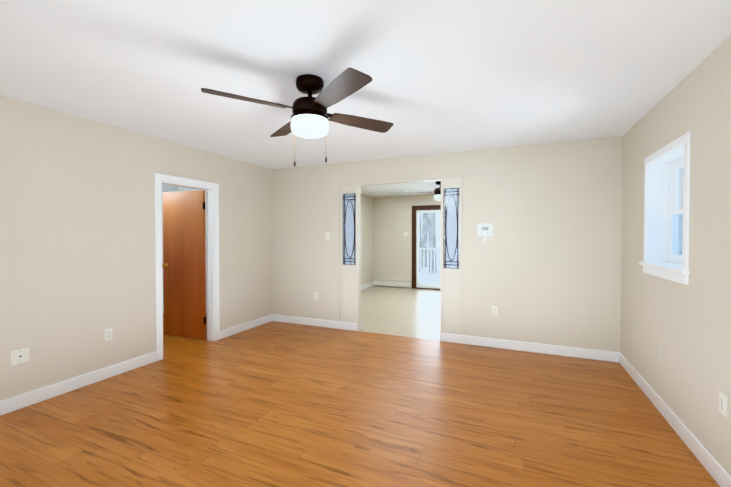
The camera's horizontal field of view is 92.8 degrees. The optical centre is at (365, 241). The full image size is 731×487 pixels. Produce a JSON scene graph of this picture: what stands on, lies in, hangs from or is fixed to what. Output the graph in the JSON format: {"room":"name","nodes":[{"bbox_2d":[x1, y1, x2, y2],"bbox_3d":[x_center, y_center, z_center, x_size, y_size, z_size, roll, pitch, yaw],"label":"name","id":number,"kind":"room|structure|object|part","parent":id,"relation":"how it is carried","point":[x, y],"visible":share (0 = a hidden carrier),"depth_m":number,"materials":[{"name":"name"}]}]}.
{"room":"empty living room","nodes":[
{"label":"empty living room","id":0,"kind":"room"},
{"bbox_2d":[162,184,206,313],"bbox_3d":[-2.244,0.085,4.207,0.004,2.440,3.290,0,1,23],"label":"wall","id":1,"kind":"structure","parent":0,"point":[168,188],"depth_m":4.10,"materials":[{"name":"paint"}]},
{"bbox_2d":[0,95,372,400],"bbox_3d":[-1.683,0.068,5.343,0.120,2.440,9.460,0,1,23],"label":"wall","id":2,"kind":"structure","parent":0,"point":[77,244],"depth_m":3.24,"materials":[{"name":"paint"}]},
{"bbox_2d":[10,347,29,365],"bbox_3d":[-2.738,0.912,2.760,0.012,0.115,0.116,0,1,23],"label":"outlet","id":3,"kind":"object","parent":2,"relation":"attached to","point":[19,356],"visible":1,"depth_m":2.76,"materials":[{"name":"white plastic"}]},
{"bbox_2d":[0,351,155,415],"bbox_3d":[-2.865,1.277,2.467,0.018,0.110,2.910,0,1,23],"label":"baseboard","id":4,"kind":"structure","parent":2,"relation":"attached to","point":[17,402],"depth_m":3.07,"materials":[{"name":"white wood"}]},
{"bbox_2d":[104,328,111,340],"bbox_3d":[-2.480,0.898,3.357,0.010,0.115,0.070,0,1,23],"label":"electrical outlet","id":5,"kind":"object","parent":2,"relation":"attached to","point":[107,334],"visible":1,"depth_m":3.35,"materials":[{"name":"white plastic"}]},
{"bbox_2d":[162,190,205,339],"bbox_3d":[-2.427,0.311,4.663,0.709,1.951,0.181,0,1,19],"label":"door","id":6,"kind":"structure","parent":2,"relation":"in","point":[184,265],"depth_m":4.64,"materials":[{"name":"brown wood"}]},
{"bbox_2d":[154,173,219,360],"bbox_3d":[-2.173,0.278,4.218,0.156,2.055,0.880,0,1,23],"label":"door frame","id":7,"kind":"structure","parent":2,"relation":"attached to","point":[212,256],"depth_m":4.51,"materials":[{"name":"white wood"}]},
{"bbox_2d":[220,314,271,338],"bbox_3d":[-1.721,1.237,5.099,0.018,0.110,1.070,0,1,23],"label":"baseboard","id":8,"kind":"structure","parent":2,"relation":"attached to","point":[233,330],"depth_m":5.03,"materials":[{"name":"white wood"}]},
{"bbox_2d":[361,282,372,289],"bbox_3d":[-0.616,1.198,7.644,0.018,0.110,4.180,0,1,23],"label":"baseboard","id":9,"kind":"structure","parent":2,"relation":"attached to","point":[368,285],"depth_m":9.14,"materials":[{"name":"white wood"}]},
{"bbox_2d":[0,314,719,486],"bbox_3d":[-1.306,1.377,2.792,7.060,0.100,5.045,0,1,23],"label":"floor","id":10,"kind":"structure","parent":0,"point":[275,404],"depth_m":2.56,"materials":[{"name":"brown wood"}]},
{"bbox_2d":[0,0,730,196],"bbox_3d":[-0.426,-1.204,4.778,7.060,0.120,9.460,0,1,23],"label":"ceiling","id":11,"kind":"structure","parent":0,"point":[447,76],"depth_m":2.20,"materials":[{"name":"paint"}]},
{"bbox_2d":[201,67,393,165],"bbox_3d":[-0.383,-0.814,2.398,1.045,0.588,1.045,0,1,12],"label":"fan","id":12,"kind":"object","parent":11,"relation":"hanging from","point":[310,115],"visible":1,"depth_m":2.29,"materials":[{"name":"brown wood"}]},
{"bbox_3d":[-0.383,-0.780,2.399,0.256,0.107,0.256,0,1,23],"label":"lamp shade","id":13,"kind":"part","parent":12,"relation":"part of","materials":[{"name":"white glass"}]},
{"bbox_2d":[405,181,455,200],"bbox_3d":[1.452,-0.983,6.746,1.046,0.381,1.046,-1,1,-42],"label":"ceiling fan","id":14,"kind":"object","parent":11,"relation":"hanging from","point":[437,194],"visible":0.44,"depth_m":6.68,"materials":[{"name":"brown metal"}]},
{"bbox_3d":[1.452,-0.846,6.748,0.256,0.107,0.256,0,1,23],"label":"lamp shade","id":15,"kind":"part","parent":14,"relation":"part of","materials":[{"name":"white glass"}]},
{"bbox_2d":[359,286,439,340],"bbox_3d":[1.542,1.317,6.711,4.960,0.100,4.415,0,1,23],"label":"floor","id":16,"kind":"structure","parent":0,"point":[408,312],"depth_m":6.31,"materials":[{"name":"beige tile"}]},
{"bbox_2d":[373,279,410,287],"bbox_3d":[0.698,1.127,9.310,1.048,0.202,0.072,0,1,23],"label":"heater","id":17,"kind":"object","parent":16,"relation":"on","point":[393,283],"visible":1,"depth_m":9.28,"materials":[{"name":"white metal"}]},
{"bbox_2d":[373,193,458,287],"bbox_3d":[2.365,0.018,8.676,4.650,2.440,0.120,0,1,23],"label":"wall","id":18,"kind":"structure","parent":0,"point":[392,243],"depth_m":9.30,"materials":[{"name":"paint"}]},
{"bbox_2d":[412,205,458,289],"bbox_3d":[2.119,0.159,8.776,1.930,2.155,0.136,0,1,23],"label":"glass door","id":19,"kind":"structure","parent":18,"relation":"in","point":[417,210],"depth_m":9.06,"materials":[{"name":"brown"}]},
{"bbox_2d":[272,136,622,352],"bbox_3d":[0.652,0.077,4.732,4.650,2.440,0.120,0,1,23],"label":"wall","id":20,"kind":"structure","parent":0,"point":[542,264],"depth_m":4.18,"materials":[{"name":"paint"}]},
{"bbox_2d":[272,314,357,330],"bbox_3d":[-0.810,1.234,5.311,1.520,0.110,0.014,0,1,23],"label":"baseboard","id":21,"kind":"structure","parent":20,"relation":"attached to","point":[279,318],"depth_m":5.27,"materials":[{"name":"white wood"}]},
{"bbox_2d":[314,292,317,299],"bbox_3d":[-0.754,0.829,5.284,0.070,0.115,0.010,0,1,23],"label":"electrical outlet","id":22,"kind":"object","parent":20,"relation":"attached to","point":[315,295],"visible":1,"depth_m":5.28,"materials":[{"name":"white plastic"}]},
{"bbox_2d":[326,232,329,239],"bbox_3d":[-0.563,-0.080,5.183,0.070,0.115,0.017,0,1,23],"label":"light switch","id":23,"kind":"object","parent":20,"relation":"attached to","point":[327,235],"visible":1,"depth_m":5.18,"materials":[{"name":"white plastic"}]},
{"bbox_2d":[340,185,360,330],"bbox_3d":[-0.221,0.231,5.113,0.293,2.120,0.096,0,1,23],"label":"sidelight","id":24,"kind":"object","parent":20,"relation":"in","point":[350,269],"visible":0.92,"depth_m":5.08,"materials":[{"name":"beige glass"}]},
{"bbox_2d":[340,177,462,185],"bbox_3d":[0.448,-0.814,4.807,1.751,0.020,0.100,0,1,23],"label":"trim","id":25,"kind":"structure","parent":20,"relation":"attached to","point":[399,182],"depth_m":4.75,"materials":[{"name":"white wood"}]},
{"bbox_2d":[440,178,462,334],"bbox_3d":[1.123,0.240,4.530,0.278,2.120,0.096,0,1,23],"label":"sidelight","id":26,"kind":"object","parent":20,"relation":"in","point":[451,291],"visible":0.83,"depth_m":4.50,"materials":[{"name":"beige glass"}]},
{"bbox_2d":[477,223,492,241],"bbox_3d":[1.469,-0.105,4.289,0.184,0.228,0.037,0,1,23],"label":"thermostat","id":27,"kind":"object","parent":20,"relation":"attached to","point":[484,229],"visible":1,"depth_m":4.28,"materials":[{"name":"white plastic"}]},
{"bbox_2d":[492,306,497,315],"bbox_3d":[1.585,0.854,4.268,0.070,0.115,0.010,0,1,23],"label":"electrical outlet","id":28,"kind":"object","parent":20,"relation":"attached to","point":[494,310],"visible":1,"depth_m":4.26,"materials":[{"name":"white plastic"}]},
{"bbox_2d":[440,333,615,361],"bbox_3d":[1.850,1.251,4.156,1.920,0.110,0.014,0,1,23],"label":"baseboard","id":29,"kind":"structure","parent":20,"relation":"attached to","point":[602,355],"depth_m":4.10,"materials":[{"name":"white wood"}]},
{"bbox_2d":[621,35,730,475],"bbox_3d":[2.724,0.097,3.429,0.190,2.440,9.460,0,1,23],"label":"wall","id":30,"kind":"structure","parent":0,"point":[687,329],"depth_m":2.22,"materials":[{"name":"paint"}]},
{"bbox_2d":[657,344,660,360],"bbox_3d":[2.314,0.877,2.746,0.010,0.115,0.070,0,1,23],"label":"electrical outlet","id":31,"kind":"object","parent":30,"relation":"attached to","point":[658,352],"visible":1,"depth_m":2.74,"materials":[{"name":"beige plastic"}]},
{"bbox_2d":[639,132,690,284],"bbox_3d":[2.361,-0.220,2.638,0.230,1.003,0.880,0,1,23],"label":"window","id":32,"kind":"structure","parent":30,"relation":"in","point":[666,217],"depth_m":2.89,"materials":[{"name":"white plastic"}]},
{"bbox_2d":[616,352,730,486],"bbox_3d":[1.773,1.291,1.516,0.018,0.110,4.920,0,1,23],"label":"baseboard","id":33,"kind":"structure","parent":30,"relation":"attached to","point":[717,471],"depth_m":2.34,"materials":[{"name":"white wood"}]},
{"bbox_2d":[719,391,727,417],"bbox_3d":[1.944,0.885,1.893,0.010,0.115,0.070,0,1,23],"label":"electrical outlet","id":34,"kind":"object","parent":30,"relation":"attached to","point":[723,397],"visible":1,"depth_m":1.89,"materials":[{"name":"white plastic"}]},
{"label":"outside","id":35,"kind":"structure","parent":0,"visible":0},
{"bbox_2d":[419,247,458,278],"bbox_3d":[14.996,1.459,31.070,70.000,0.120,50.980,0,1,23],"label":"snow","id":36,"kind":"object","parent":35,"point":[437,277],"depth_m":18.88,"materials":[{"name":"white snow"}]},
{"bbox_2d":[419,278,439,284],"bbox_3d":[2.906,1.484,9.881,4.100,0.470,2.479,0,1,23],"label":"deck","id":37,"kind":"object","parent":36,"relation":"on","point":[435,281],"depth_m":10.71,"materials":[{"name":"white"}]},
{"bbox_2d":[419,248,456,275],"bbox_3d":[3.360,0.719,10.915,4.000,1.030,0.100,0,1,23],"label":"deck railing","id":38,"kind":"object","parent":37,"relation":"on","point":[427,274],"depth_m":11.43,"materials":[{"name":"white wood"}]},
{"bbox_2d":[419,212,453,273],"bbox_3d":[8.393,-4.510,21.449,15.334,12.121,13.434,0,1,23],"label":"trees","id":39,"kind":"object","parent":36,"relation":"on","point":[427,228],"depth_m":17.43,"materials":[{"name":"white plant"}]}
]}

